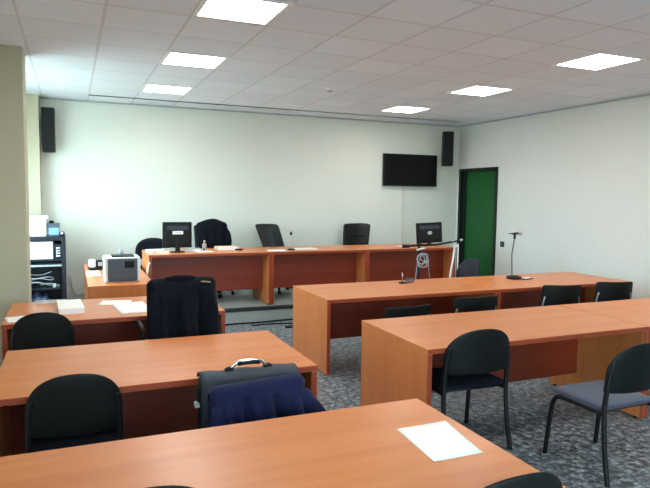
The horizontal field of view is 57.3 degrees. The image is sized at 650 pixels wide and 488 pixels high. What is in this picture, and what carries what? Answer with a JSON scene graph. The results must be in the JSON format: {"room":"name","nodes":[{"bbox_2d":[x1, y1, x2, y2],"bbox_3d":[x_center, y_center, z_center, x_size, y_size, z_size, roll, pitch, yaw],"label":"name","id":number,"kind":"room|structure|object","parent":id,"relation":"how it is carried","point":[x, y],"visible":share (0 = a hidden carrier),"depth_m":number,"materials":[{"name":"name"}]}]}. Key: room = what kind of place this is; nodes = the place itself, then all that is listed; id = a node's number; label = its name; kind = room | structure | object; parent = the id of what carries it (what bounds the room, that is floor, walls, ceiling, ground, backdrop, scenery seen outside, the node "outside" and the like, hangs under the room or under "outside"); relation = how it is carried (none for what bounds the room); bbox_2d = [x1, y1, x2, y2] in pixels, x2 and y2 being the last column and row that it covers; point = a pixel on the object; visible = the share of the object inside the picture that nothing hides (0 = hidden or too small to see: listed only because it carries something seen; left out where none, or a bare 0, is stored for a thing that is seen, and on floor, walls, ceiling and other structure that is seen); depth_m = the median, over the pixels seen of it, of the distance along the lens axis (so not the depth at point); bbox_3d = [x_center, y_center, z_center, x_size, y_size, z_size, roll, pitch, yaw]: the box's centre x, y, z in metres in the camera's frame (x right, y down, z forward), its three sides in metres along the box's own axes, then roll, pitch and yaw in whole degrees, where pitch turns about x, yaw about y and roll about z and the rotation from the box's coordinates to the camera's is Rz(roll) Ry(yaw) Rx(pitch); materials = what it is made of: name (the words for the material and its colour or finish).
{"room":"courtroom","nodes":[
{"label":"courtroom","id":0,"kind":"room"},
{"bbox_2d":[0,44,31,367],"bbox_3d":[-3.164,-0.306,5.674,0.595,3.055,0.430,-1,5,-23],"label":"column","id":1,"kind":"structure","parent":0,"point":[15,260],"depth_m":5.54,"materials":[{"name":"paint"}]},
{"bbox_2d":[39,95,458,299],"bbox_3d":[-1.096,-0.701,9.895,8.220,3.415,0.250,-1,5,-23],"label":"wall","id":2,"kind":"structure","parent":0,"point":[115,173],"depth_m":9.52,"materials":[{"name":"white paint"}]},
{"bbox_2d":[26,94,41,214],"bbox_3d":[-4.272,-0.530,8.274,0.600,3.055,0.260,-1,5,-23],"label":"trim","id":3,"kind":"structure","parent":2,"relation":"attached to","point":[32,100],"depth_m":8.19,"materials":[{"name":"paint"}]},
{"bbox_2d":[41,107,55,152],"bbox_3d":[-3.865,-1.590,8.325,0.165,0.610,0.228,-1,5,-20],"label":"loudspeaker","id":4,"kind":"object","parent":2,"relation":"attached to","point":[47,113],"visible":1,"depth_m":8.22,"materials":[{"name":"black plastic"}]},
{"bbox_2d":[69,276,84,295],"bbox_3d":[-3.579,0.623,8.778,0.340,0.309,0.016,-1,5,-23],"label":"cable","id":5,"kind":"object","parent":2,"relation":"attached to","point":[69,276],"visible":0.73,"depth_m":8.73,"materials":[{"name":"grey plastic"}]},
{"bbox_2d":[401,186,403,243],"bbox_3d":[1.406,-0.247,10.858,0.030,1.640,0.018,-1,5,-23],"label":"conduit","id":6,"kind":"object","parent":2,"relation":"attached to","point":[402,186],"visible":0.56,"depth_m":10.83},
{"bbox_2d":[382,153,436,186],"bbox_3d":[1.536,-1.332,10.768,1.090,0.570,0.083,-1,5,-21],"label":"television","id":7,"kind":"object","parent":2,"relation":"attached to","point":[398,169],"visible":1,"depth_m":10.72,"materials":[{"name":"black plastic"}]},
{"bbox_2d":[441,131,453,165],"bbox_3d":[2.235,-1.732,10.864,0.190,0.620,0.218,1,5,3],"label":"loudspeaker","id":8,"kind":"object","parent":2,"relation":"attached to","point":[447,136],"visible":1,"depth_m":10.76,"materials":[{"name":"black plastic"}]},
{"bbox_2d":[216,287,292,323],"bbox_3d":[0.115,0.861,9.479,5.880,0.200,1.710,-1,5,-23],"label":"platform","id":9,"kind":"structure","parent":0,"point":[242,298],"depth_m":8.30,"materials":[{"name":"grey plastic"}]},
{"bbox_2d":[135,238,162,268],"bbox_3d":[-2.469,0.359,8.679,0.553,0.865,0.560,-1,5,-23],"label":"chair","id":10,"kind":"object","parent":9,"relation":"on","point":[148,243],"visible":0.23,"depth_m":8.84,"materials":[{"name":"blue fabric"}]},
{"bbox_2d":[142,247,271,304],"bbox_3d":[-1.650,0.464,8.280,1.633,0.740,0.803,-1,5,-23],"label":"desk","id":11,"kind":"object","parent":9,"relation":"on","point":[249,267],"visible":0.7,"depth_m":8.23,"materials":[{"name":"brown wood"}]},
{"bbox_2d":[146,249,166,252],"bbox_3d":[-2.266,0.093,7.985,0.200,0.030,0.260,-2,6,-34],"label":"pile","id":12,"kind":"object","parent":11,"relation":"on","point":[147,250],"visible":0.91,"depth_m":7.90,"materials":[{"name":"beige paper"}]},
{"bbox_2d":[157,251,169,253],"bbox_3d":[-2.117,0.115,7.789,0.160,0.022,0.140,-1,5,-17],"label":"file","id":13,"kind":"object","parent":11,"relation":"on","point":[162,252],"visible":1,"depth_m":7.73,"materials":[{"name":"beige paper"}]},
{"bbox_2d":[161,248,174,250],"bbox_3d":[-2.136,0.077,8.214,0.200,0.030,0.160,-2,5,-29],"label":"file","id":14,"kind":"object","parent":11,"relation":"on","point":[167,249],"visible":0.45,"depth_m":8.16,"materials":[{"name":"white paper"}]},
{"bbox_2d":[162,222,191,252],"bbox_3d":[-1.984,-0.092,8.002,0.385,0.405,0.200,-1,5,-23],"label":"monitor","id":15,"kind":"object","parent":11,"relation":"on","point":[177,235],"visible":1,"depth_m":7.97,"materials":[{"name":"black plastic"}]},
{"bbox_2d":[167,227,188,229],"bbox_3d":[-1.968,-0.217,7.959,0.285,0.049,0.002,-1,5,-23],"label":"vent","id":16,"kind":"object","parent":15,"relation":"attached to","point":[168,228],"depth_m":7.96,"materials":[{"name":"grey plastic"}]},
{"bbox_2d":[185,248,200,250],"bbox_3d":[-1.836,0.076,8.277,0.200,0.028,0.240,-1,5,-17],"label":"file","id":17,"kind":"object","parent":11,"relation":"on","point":[186,249],"visible":0.95,"depth_m":8.18,"materials":[{"name":"white paper"}]},
{"bbox_2d":[202,241,206,249],"bbox_3d":[-1.688,0.019,8.335,0.061,0.136,0.061,-1,5,-23],"label":"bottle","id":18,"kind":"object","parent":11,"relation":"on","point":[204,245],"visible":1,"depth_m":8.31,"materials":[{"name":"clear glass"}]},
{"bbox_2d":[214,246,237,249],"bbox_3d":[-1.406,0.056,8.491,0.300,0.045,0.200,-2,5,-26],"label":"book","id":19,"kind":"object","parent":11,"relation":"on","point":[215,247],"visible":0.93,"depth_m":8.43,"materials":[{"name":"white paper"}]},
{"bbox_2d":[194,225,234,297],"bbox_3d":[-1.681,0.246,8.986,0.634,1.059,0.669,-2,5,-29],"label":"office chair","id":20,"kind":"object","parent":9,"relation":"on","point":[195,230],"visible":0.12,"depth_m":9.05,"materials":[{"name":"black plastic"}]},
{"bbox_2d":[196,219,231,247],"bbox_3d":[-1.746,-0.049,9.237,0.578,0.697,0.235,-2,5,-29],"label":"robe","id":21,"kind":"object","parent":20,"relation":"on","point":[215,232],"visible":0.65,"depth_m":9.13,"materials":[{"name":"black fabric"}]},
{"bbox_2d":[224,304,292,312],"bbox_3d":[0.440,0.850,8.703,5.890,0.045,0.065,-1,5,-23],"label":"trim","id":22,"kind":"structure","parent":9,"relation":"attached to","point":[241,309],"depth_m":8.10,"materials":[{"name":"rubber"}]},
{"bbox_2d":[255,224,292,294],"bbox_3d":[-0.752,0.225,9.391,0.678,1.059,0.673,0,5,-9],"label":"office chair","id":23,"kind":"object","parent":9,"relation":"on","point":[270,235],"visible":0.33,"depth_m":9.59,"materials":[{"name":"black leather"}]},
{"bbox_2d":[256,245,367,304],"bbox_3d":[-0.215,0.433,8.891,1.483,0.740,0.803,-1,5,-23],"label":"desk","id":24,"kind":"object","parent":9,"relation":"on","point":[330,264],"visible":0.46,"depth_m":8.79,"materials":[{"name":"brown wood"}]},
{"bbox_2d":[287,232,294,249],"bbox_3d":[-0.483,-0.047,8.539,0.110,0.266,0.110,-1,5,-23],"label":"gooseneck microphone","id":25,"kind":"object","parent":24,"relation":"on","point":[291,248],"visible":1,"depth_m":8.52,"materials":[{"name":"black plastic"}]},
{"bbox_2d":[293,247,316,249],"bbox_3d":[-0.294,0.068,8.739,0.320,0.009,0.220,-2,5,-28],"label":"paper sheet","id":26,"kind":"object","parent":24,"relation":"on","point":[309,248],"visible":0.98,"depth_m":8.72,"materials":[{"name":"white paper"}]},
{"bbox_2d":[343,223,369,244],"bbox_3d":[0.598,0.196,9.966,0.634,1.059,0.669,-2,5,-26],"label":"office chair","id":27,"kind":"object","parent":9,"relation":"on","point":[353,233],"visible":0.4,"depth_m":10.19,"materials":[{"name":"black leather"}]},
{"bbox_2d":[346,243,455,281],"bbox_3d":[1.188,0.403,9.488,1.563,0.740,0.803,-1,5,-23],"label":"desk","id":28,"kind":"object","parent":9,"relation":"on","point":[385,262],"visible":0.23,"depth_m":9.38,"materials":[{"name":"brown wood"}]},
{"bbox_2d":[416,222,441,243],"bbox_3d":[1.709,-0.173,9.760,0.448,0.377,0.200,0,5,-6],"label":"monitor","id":29,"kind":"object","parent":28,"relation":"on","point":[428,233],"visible":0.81,"depth_m":9.73,"materials":[{"name":"black plastic"}]},
{"bbox_2d":[420,225,439,228],"bbox_3d":[1.708,-0.272,9.716,0.332,0.069,0.003,0,5,-6],"label":"vent","id":30,"kind":"object","parent":29,"relation":"attached to","point":[436,225],"depth_m":9.72,"materials":[{"name":"grey plastic"}]},
{"bbox_2d":[0,0,649,125],"bbox_3d":[1.446,-1.636,3.875,8.220,0.004,13.130,-1,5,-23],"label":"ceiling","id":31,"kind":"structure","parent":0,"point":[376,55],"depth_m":5.57,"materials":[{"name":"tile"}]},
{"bbox_2d":[140,83,194,94],"bbox_3d":[-2.029,-1.977,7.624,0.600,0.006,0.600,-1,5,-23],"label":"recessed light","id":32,"kind":"object","parent":31,"relation":"in","point":[153,88],"visible":1,"depth_m":7.61,"materials":[{"name":"white plastic"}]},
{"bbox_2d":[144,85,189,93],"bbox_3d":[-2.029,-1.978,7.624,0.524,0.003,0.524,-1,5,-23],"label":"diffuser","id":33,"kind":"object","parent":32,"relation":"attached to","point":[147,88],"depth_m":7.62,"materials":[{"name":"white plastic"}]},
{"bbox_2d":[159,51,229,69],"bbox_3d":[-1.316,-1.833,5.956,0.600,0.006,0.600,-1,5,-23],"label":"recessed light","id":34,"kind":"object","parent":31,"relation":"in","point":[174,58],"visible":1,"depth_m":5.93,"materials":[{"name":"white plastic"}]},
{"bbox_2d":[163,53,224,67],"bbox_3d":[-1.316,-1.834,5.956,0.524,0.003,0.524,-1,5,-23],"label":"diffuser","id":35,"kind":"object","parent":34,"relation":"attached to","point":[177,59],"depth_m":5.95,"materials":[{"name":"white plastic"}]},
{"bbox_2d":[191,0,293,25],"bbox_3d":[-0.609,-1.691,4.301,0.600,0.006,0.600,-1,5,-23],"label":"recessed light","id":36,"kind":"object","parent":31,"relation":"in","point":[257,12],"visible":1,"depth_m":4.31,"materials":[{"name":"white plastic"}]},
{"bbox_2d":[326,87,334,92],"bbox_3d":[0.064,-1.909,7.390,0.110,0.052,0.110,-1,5,-23],"label":"smoke detector","id":37,"kind":"object","parent":31,"relation":"attached to","point":[329,89],"visible":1,"depth_m":7.36,"materials":[{"name":"white plastic"}]},
{"bbox_2d":[379,105,432,113],"bbox_3d":[1.231,-2.056,9.115,0.600,0.006,0.600,-1,5,-23],"label":"recessed light","id":38,"kind":"object","parent":31,"relation":"in","point":[400,109],"visible":1,"depth_m":9.09,"materials":[{"name":"white plastic"}]},
{"bbox_2d":[384,106,425,112],"bbox_3d":[1.231,-2.057,9.115,0.524,0.003,0.524,-1,5,-23],"label":"diffuser","id":39,"kind":"object","parent":38,"relation":"attached to","point":[400,109],"depth_m":9.09,"materials":[{"name":"white plastic"}]},
{"bbox_2d":[447,85,515,96],"bbox_3d":[1.944,-1.912,7.446,0.600,0.006,0.600,-1,5,-23],"label":"recessed light","id":40,"kind":"object","parent":31,"relation":"in","point":[475,90],"visible":1,"depth_m":7.41,"materials":[{"name":"white plastic"}]},
{"bbox_2d":[452,86,508,95],"bbox_3d":[1.944,-1.913,7.446,0.524,0.003,0.524,-1,5,-23],"label":"diffuser","id":41,"kind":"object","parent":40,"relation":"attached to","point":[474,90],"depth_m":7.45,"materials":[{"name":"white plastic"}]},
{"bbox_2d":[551,52,645,70],"bbox_3d":[2.651,-1.769,5.792,0.600,0.006,0.600,-1,5,-23],"label":"recessed light","id":42,"kind":"object","parent":31,"relation":"in","point":[597,61],"visible":1,"depth_m":5.77,"materials":[{"name":"white plastic"}]},
{"bbox_2d":[225,320,649,487],"bbox_3d":[1.406,1.471,4.126,8.220,0.120,13.130,-1,5,-23],"label":"floor","id":43,"kind":"structure","parent":0,"point":[572,455],"depth_m":4.60,"materials":[{"name":"grey mottled blue-grey carpet"}]},
{"bbox_2d":[10,312,74,350],"bbox_3d":[-2.139,0.898,4.547,0.444,0.865,0.560,-1,5,-23],"label":"chair","id":44,"kind":"object","parent":43,"relation":"on","point":[41,329],"visible":0.48,"depth_m":4.28,"materials":[{"name":"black fabric"}]},
{"bbox_2d":[30,234,66,299],"bbox_3d":[-3.884,0.453,8.056,0.705,1.140,0.500,-1,5,-23],"label":"shelf","id":45,"kind":"object","parent":43,"relation":"on","point":[38,266],"visible":0.32,"depth_m":8.15,"materials":[{"name":"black metal"}]},
{"bbox_2d":[29,215,48,236],"bbox_3d":[-3.885,-0.243,7.916,0.380,0.270,0.285,-1,5,-23],"label":"box","id":46,"kind":"object","parent":45,"relation":"on","point":[38,223],"visible":0.58,"depth_m":7.83,"materials":[{"name":"plastic"}]},
{"bbox_2d":[30,241,53,259],"bbox_3d":[-3.891,0.073,8.003,0.445,0.235,0.390,-1,5,-23],"label":"printer","id":47,"kind":"object","parent":45,"relation":"on","point":[38,249],"visible":0.53,"depth_m":7.86,"materials":[{"name":"white plastic"}]},
{"bbox_2d":[32,291,51,301],"bbox_3d":[-3.861,0.805,8.041,0.360,0.352,0.235,-1,5,-23],"label":"plastic bag","id":48,"kind":"object","parent":45,"relation":"on","point":[37,295],"visible":0.26,"depth_m":7.99,"materials":[{"name":"blue plastic"}]},
{"bbox_2d":[31,271,59,287],"bbox_3d":[-3.781,0.475,7.971,0.414,0.214,0.151,-1,5,-23],"label":"cable bundle","id":49,"kind":"object","parent":45,"relation":"on","point":[53,284],"visible":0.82,"depth_m":7.99,"materials":[{"name":"grey plastic"}]},
{"bbox_2d":[47,220,59,235],"bbox_3d":[-3.641,-0.212,7.981,0.158,0.205,0.154,-1,5,-23],"label":"plastic tub","id":50,"kind":"object","parent":45,"relation":"on","point":[52,228],"visible":1,"depth_m":7.92,"materials":[{"name":"blue plastic"}]},
{"bbox_2d":[54,243,61,258],"bbox_3d":[-3.611,0.090,8.056,0.080,0.200,0.256,-1,5,-23],"label":"remote","id":51,"kind":"object","parent":45,"relation":"on","point":[58,254],"visible":0.96,"depth_m":7.94,"materials":[{"name":"black plastic"}]},
{"bbox_2d":[25,373,123,452],"bbox_3d":[-1.288,1.023,3.078,0.459,0.874,0.560,-1,5,-23],"label":"chair","id":52,"kind":"object","parent":43,"relation":"on","point":[72,410],"visible":0.84,"depth_m":2.82,"materials":[{"name":"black fabric"}]},
{"bbox_2d":[1,296,225,359],"bbox_3d":[-1.809,0.912,5.191,1.683,0.740,0.953,-1,5,-23],"label":"desk","id":53,"kind":"object","parent":43,"relation":"on","point":[99,324],"visible":0.23,"depth_m":5.17,"materials":[{"name":"brown wood"}]},
{"bbox_2d":[5,315,25,322],"bbox_3d":[-2.379,0.579,4.597,0.150,0.004,0.220,-2,6,-34],"label":"paper sheet","id":54,"kind":"object","parent":53,"relation":"on","point":[8,319],"visible":0.64,"depth_m":4.61,"materials":[{"name":"white paper"}]},
{"bbox_2d":[35,299,65,303],"bbox_3d":[-2.451,0.514,5.324,0.250,0.015,0.108,-1,5,-23],"label":"folder","id":55,"kind":"object","parent":53,"relation":"on","point":[36,301],"visible":0.66,"depth_m":5.28,"materials":[{"name":"white paper"}]},
{"bbox_2d":[56,299,84,314],"bbox_3d":[-2.144,0.528,5.009,0.194,0.047,0.444,-2,5,-26],"label":"paper stack","id":56,"kind":"object","parent":53,"relation":"on","point":[74,306],"visible":0.92,"depth_m":4.88,"materials":[{"name":"white paper"}]},
{"bbox_2d":[98,300,131,304],"bbox_3d":[-1.885,0.525,5.349,0.260,0.003,0.220,0,5,-9],"label":"paper sheet","id":57,"kind":"object","parent":53,"relation":"on","point":[107,302],"visible":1,"depth_m":5.39,"materials":[{"name":"white paper"}]},
{"bbox_2d":[112,301,146,313],"bbox_3d":[-1.657,0.544,5.121,0.270,0.007,0.500,-2,5,-29],"label":"paper sheet","id":58,"kind":"object","parent":53,"relation":"on","point":[140,306],"visible":0.92,"depth_m":5.11,"materials":[{"name":"white paper"}]},
{"bbox_2d":[84,264,150,298],"bbox_3d":[-2.599,0.724,7.395,0.683,0.740,2.163,-1,5,-23],"label":"desk","id":59,"kind":"object","parent":43,"relation":"on","point":[95,287],"visible":0.25,"depth_m":6.42,"materials":[{"name":"brown wood"}]},
{"bbox_2d":[86,271,100,275],"bbox_3d":[-2.829,0.358,7.277,0.160,0.001,0.500,-1,5,-23],"label":"paper sheet","id":60,"kind":"object","parent":59,"relation":"on","point":[89,273],"visible":1,"depth_m":7.25,"materials":[{"name":"white paper"}]},
{"bbox_2d":[88,259,102,270],"bbox_3d":[-2.943,0.262,7.656,0.180,0.130,0.200,-2,5,-29],"label":"telephone","id":61,"kind":"object","parent":59,"relation":"on","point":[94,264],"visible":0.94,"depth_m":7.60,"materials":[{"name":"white plastic"}]},
{"bbox_2d":[103,248,140,282],"bbox_3d":[-2.298,0.228,6.726,0.380,0.364,0.366,-1,5,-23],"label":"printer","id":62,"kind":"object","parent":59,"relation":"on","point":[121,267],"visible":1,"depth_m":6.57,"materials":[{"name":"white plastic"}]},
{"bbox_2d":[111,254,133,256],"bbox_3d":[-2.283,0.130,6.710,0.240,0.013,0.230,-1,5,-23],"label":"tray","id":63,"kind":"object","parent":62,"relation":"on","point":[112,255],"depth_m":6.65,"materials":[{"name":"black plastic"}]},
{"bbox_2d":[111,275,134,279],"bbox_3d":[-2.229,0.371,6.571,0.260,0.045,0.005,-1,5,-23],"label":"paper tray","id":64,"kind":"object","parent":62,"relation":"on","point":[113,277],"depth_m":6.57,"materials":[{"name":"grey plastic"}]},
{"bbox_2d":[146,262,150,275],"bbox_3d":[-2.223,0.653,7.483,0.037,0.856,0.082,4,6,33],"label":"cable","id":65,"kind":"object","parent":43,"relation":"on","point":[149,263],"visible":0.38,"depth_m":7.44,"materials":[{"name":"white plastic"}]},
{"bbox_2d":[0,330,317,456],"bbox_3d":[-1.009,1.051,3.598,1.683,0.740,0.963,-1,5,-23],"label":"desk","id":66,"kind":"object","parent":43,"relation":"on","point":[156,379],"visible":0.42,"depth_m":3.57,"materials":[{"name":"brown wood"}]},
{"bbox_2d":[146,485,193,487],"bbox_3d":[-0.544,1.062,1.665,0.494,1.043,0.560,-1,5,-23],"label":"chair","id":67,"kind":"object","parent":43,"relation":"on","point":[164,486],"visible":1,"depth_m":1.41,"materials":[{"name":"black fabric"}]},
{"bbox_2d":[134,319,220,339],"bbox_3d":[-1.205,0.800,4.866,0.634,1.029,0.638,-2,5,-26],"label":"office chair","id":68,"kind":"object","parent":43,"relation":"on","point":[139,323],"visible":0.08,"depth_m":4.61,"materials":[{"name":"black plastic"}]},
{"bbox_2d":[147,275,218,339],"bbox_3d":[-1.092,0.550,4.575,0.555,0.636,0.214,-2,5,-28],"label":"jacket","id":69,"kind":"object","parent":68,"relation":"hanging from","point":[177,305],"visible":0.77,"depth_m":4.51,"materials":[{"name":"black fabric"}]},
{"bbox_2d":[225,318,292,325],"bbox_3d":[-0.534,1.052,8.103,3.318,0.022,0.278,-1,5,-19],"label":"cable","id":70,"kind":"object","parent":43,"relation":"on","point":[292,318],"visible":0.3,"depth_m":8.01,"materials":[{"name":"black plastic"}]},
{"bbox_2d":[251,323,292,327],"bbox_3d":[-0.240,1.074,7.916,1.466,0.016,0.281,0,5,-12],"label":"cable","id":71,"kind":"object","parent":43,"relation":"on","point":[267,323],"visible":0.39,"depth_m":7.90,"materials":[{"name":"black plastic"}]},
{"bbox_2d":[0,398,565,487],"bbox_3d":[-0.277,1.180,2.116,1.983,0.740,0.963,-1,5,-23],"label":"desk","id":72,"kind":"object","parent":43,"relation":"on","point":[360,446],"visible":0.96,"depth_m":2.22,"materials":[{"name":"brown wood"}]},
{"bbox_2d":[397,420,481,461],"bbox_3d":[0.466,0.791,2.406,0.240,0.007,0.343,-1,5,-18],"label":"paper sheet","id":73,"kind":"object","parent":72,"relation":"on","point":[440,441],"visible":1,"depth_m":2.40,"materials":[{"name":"white paper"}]},
{"bbox_2d":[358,304,430,368],"bbox_3d":[0.685,0.911,5.796,0.524,0.709,0.556,-2,5,-26],"label":"chair","id":74,"kind":"object","parent":43,"relation":"on","point":[392,312],"visible":0.31,"depth_m":5.51,"materials":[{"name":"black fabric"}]},
{"bbox_2d":[293,278,497,374],"bbox_3d":[0.752,0.840,6.487,2.003,0.740,0.953,-1,5,-23],"label":"desk","id":75,"kind":"object","parent":43,"relation":"on","point":[322,313],"visible":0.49,"depth_m":6.38,"materials":[{"name":"brown wood"}]},
{"bbox_2d":[398,273,414,283],"bbox_3d":[0.937,0.387,6.781,0.196,0.120,0.108,0,5,-8],"label":"desk microphone","id":76,"kind":"object","parent":75,"relation":"on","point":[402,281],"visible":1,"depth_m":6.75,"materials":[{"name":"black paint"}]},
{"bbox_2d":[402,241,451,278],"bbox_3d":[1.451,0.522,8.240,0.823,1.101,0.490,-1,5,-23],"label":"microphone stand","id":77,"kind":"object","parent":43,"relation":"on","point":[418,245],"visible":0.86,"depth_m":8.19,"materials":[{"name":"black paint"}]},
{"bbox_2d":[449,239,462,277],"bbox_3d":[1.876,0.492,8.513,0.309,1.137,0.280,2,5,16],"label":"microphone stand","id":78,"kind":"object","parent":43,"relation":"on","point":[460,240],"visible":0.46,"depth_m":8.43,"materials":[{"name":"white metal"}]},
{"bbox_2d":[456,258,479,276],"bbox_3d":[1.932,0.614,8.707,0.494,0.865,0.560,-2,6,-34],"label":"chair","id":79,"kind":"object","parent":43,"relation":"on","point":[469,267],"visible":0.5,"depth_m":8.43,"materials":[{"name":"grey fabric"}]},
{"bbox_2d":[431,329,511,449],"bbox_3d":[0.943,0.966,4.191,0.553,0.865,0.560,-1,5,-21],"label":"chair","id":80,"kind":"object","parent":43,"relation":"on","point":[469,359],"visible":0.88,"depth_m":3.95,"materials":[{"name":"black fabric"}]},
{"bbox_2d":[453,296,497,312],"bbox_3d":[1.408,0.873,6.081,0.524,0.757,0.556,-1,5,-20],"label":"chair","id":81,"kind":"object","parent":43,"relation":"on","point":[473,304],"visible":0.35,"depth_m":5.78,"materials":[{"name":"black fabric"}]},
{"bbox_2d":[360,305,648,417],"bbox_3d":[1.398,0.992,4.709,2.013,0.740,0.963,-1,5,-23],"label":"desk","id":82,"kind":"object","parent":43,"relation":"on","point":[399,355],"visible":0.73,"depth_m":4.66,"materials":[{"name":"brown wood"}]},
{"bbox_2d":[483,472,562,487],"bbox_3d":[0.478,1.115,2.062,0.494,0.900,0.560,-1,5,-23],"label":"chair","id":83,"kind":"object","parent":43,"relation":"on","point":[537,479],"visible":1,"depth_m":1.78,"materials":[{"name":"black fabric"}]},
{"bbox_2d":[450,272,629,309],"bbox_3d":[2.589,0.800,7.269,1.973,0.740,0.953,-1,5,-23],"label":"desk","id":84,"kind":"object","parent":43,"relation":"on","point":[521,293],"visible":0.23,"depth_m":7.29,"materials":[{"name":"brown wood"}]},
{"bbox_2d":[506,231,522,279],"bbox_3d":[2.314,0.134,7.263,0.179,0.583,0.179,3,5,22],"label":"microphone stand","id":85,"kind":"object","parent":84,"relation":"on","point":[513,277],"visible":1,"depth_m":7.24,"materials":[{"name":"black metal"}]},
{"bbox_2d":[540,285,580,305],"bbox_3d":[2.396,0.819,6.346,0.436,0.847,0.556,0,5,-7],"label":"chair","id":86,"kind":"object","parent":43,"relation":"on","point":[551,294],"visible":0.3,"depth_m":6.06,"materials":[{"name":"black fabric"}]},
{"bbox_2d":[542,343,649,487],"bbox_3d":[1.815,1.004,3.857,0.494,0.865,0.560,-1,5,-23],"label":"chair","id":87,"kind":"object","parent":43,"relation":"on","point":[628,373],"visible":1,"depth_m":3.61,"materials":[{"name":"blue fabric"}]},
{"bbox_2d":[558,298,649,416],"bbox_3d":[3.222,0.953,5.485,1.933,0.740,0.963,-1,5,-23],"label":"desk","id":88,"kind":"object","parent":43,"relation":"on","point":[637,311],"visible":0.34,"depth_m":5.31,"materials":[{"name":"brown wood"}]},
{"bbox_2d":[594,282,632,301],"bbox_3d":[3.076,0.804,6.636,0.436,0.847,0.556,0,5,-7],"label":"chair","id":89,"kind":"object","parent":43,"relation":"on","point":[604,291],"visible":0.32,"depth_m":6.35,"materials":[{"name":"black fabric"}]},
{"bbox_3d":[-0.419,1.078,3.160,0.494,0.774,0.560,-1,5,-23],"label":"chair","id":90,"kind":"object","parent":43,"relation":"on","visible":0},
{"bbox_2d":[194,358,298,428],"bbox_3d":[-0.417,0.819,3.163,0.547,0.427,0.137,-1,5,-23],"label":"briefcase","id":91,"kind":"object","parent":90,"relation":"on","point":[208,379],"visible":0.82,"depth_m":3.08,"materials":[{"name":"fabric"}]},
{"bbox_2d":[207,373,325,427],"bbox_3d":[-0.251,0.889,2.907,0.692,0.471,0.229,-1,5,-23],"label":"coat","id":92,"kind":"object","parent":90,"relation":"hanging from","point":[286,395],"visible":0.48,"depth_m":2.84,"materials":[{"name":"blue fabric"}]},
{"bbox_2d":[455,96,649,298],"bbox_3d":[5.093,-0.271,5.552,0.250,3.415,12.630,-1,5,-23],"label":"wall","id":93,"kind":"structure","parent":0,"point":[575,182],"depth_m":8.68,"materials":[{"name":"grey paint"}]},
{"bbox_2d":[39,94,649,126],"bbox_3d":[1.446,-1.622,3.876,7.720,0.020,12.630,-1,5,-23],"label":"trim","id":94,"kind":"structure","parent":93,"relation":"attached to","point":[644,94],"depth_m":9.29,"materials":[{"name":"grey plastic"}]},
{"bbox_2d":[456,167,498,275],"bbox_3d":[2.793,-0.342,10.787,0.160,2.055,1.100,-1,5,-23],"label":"door","id":95,"kind":"structure","parent":93,"relation":"in","point":[478,187],"depth_m":10.80,"materials":[{"name":"green laminate"}]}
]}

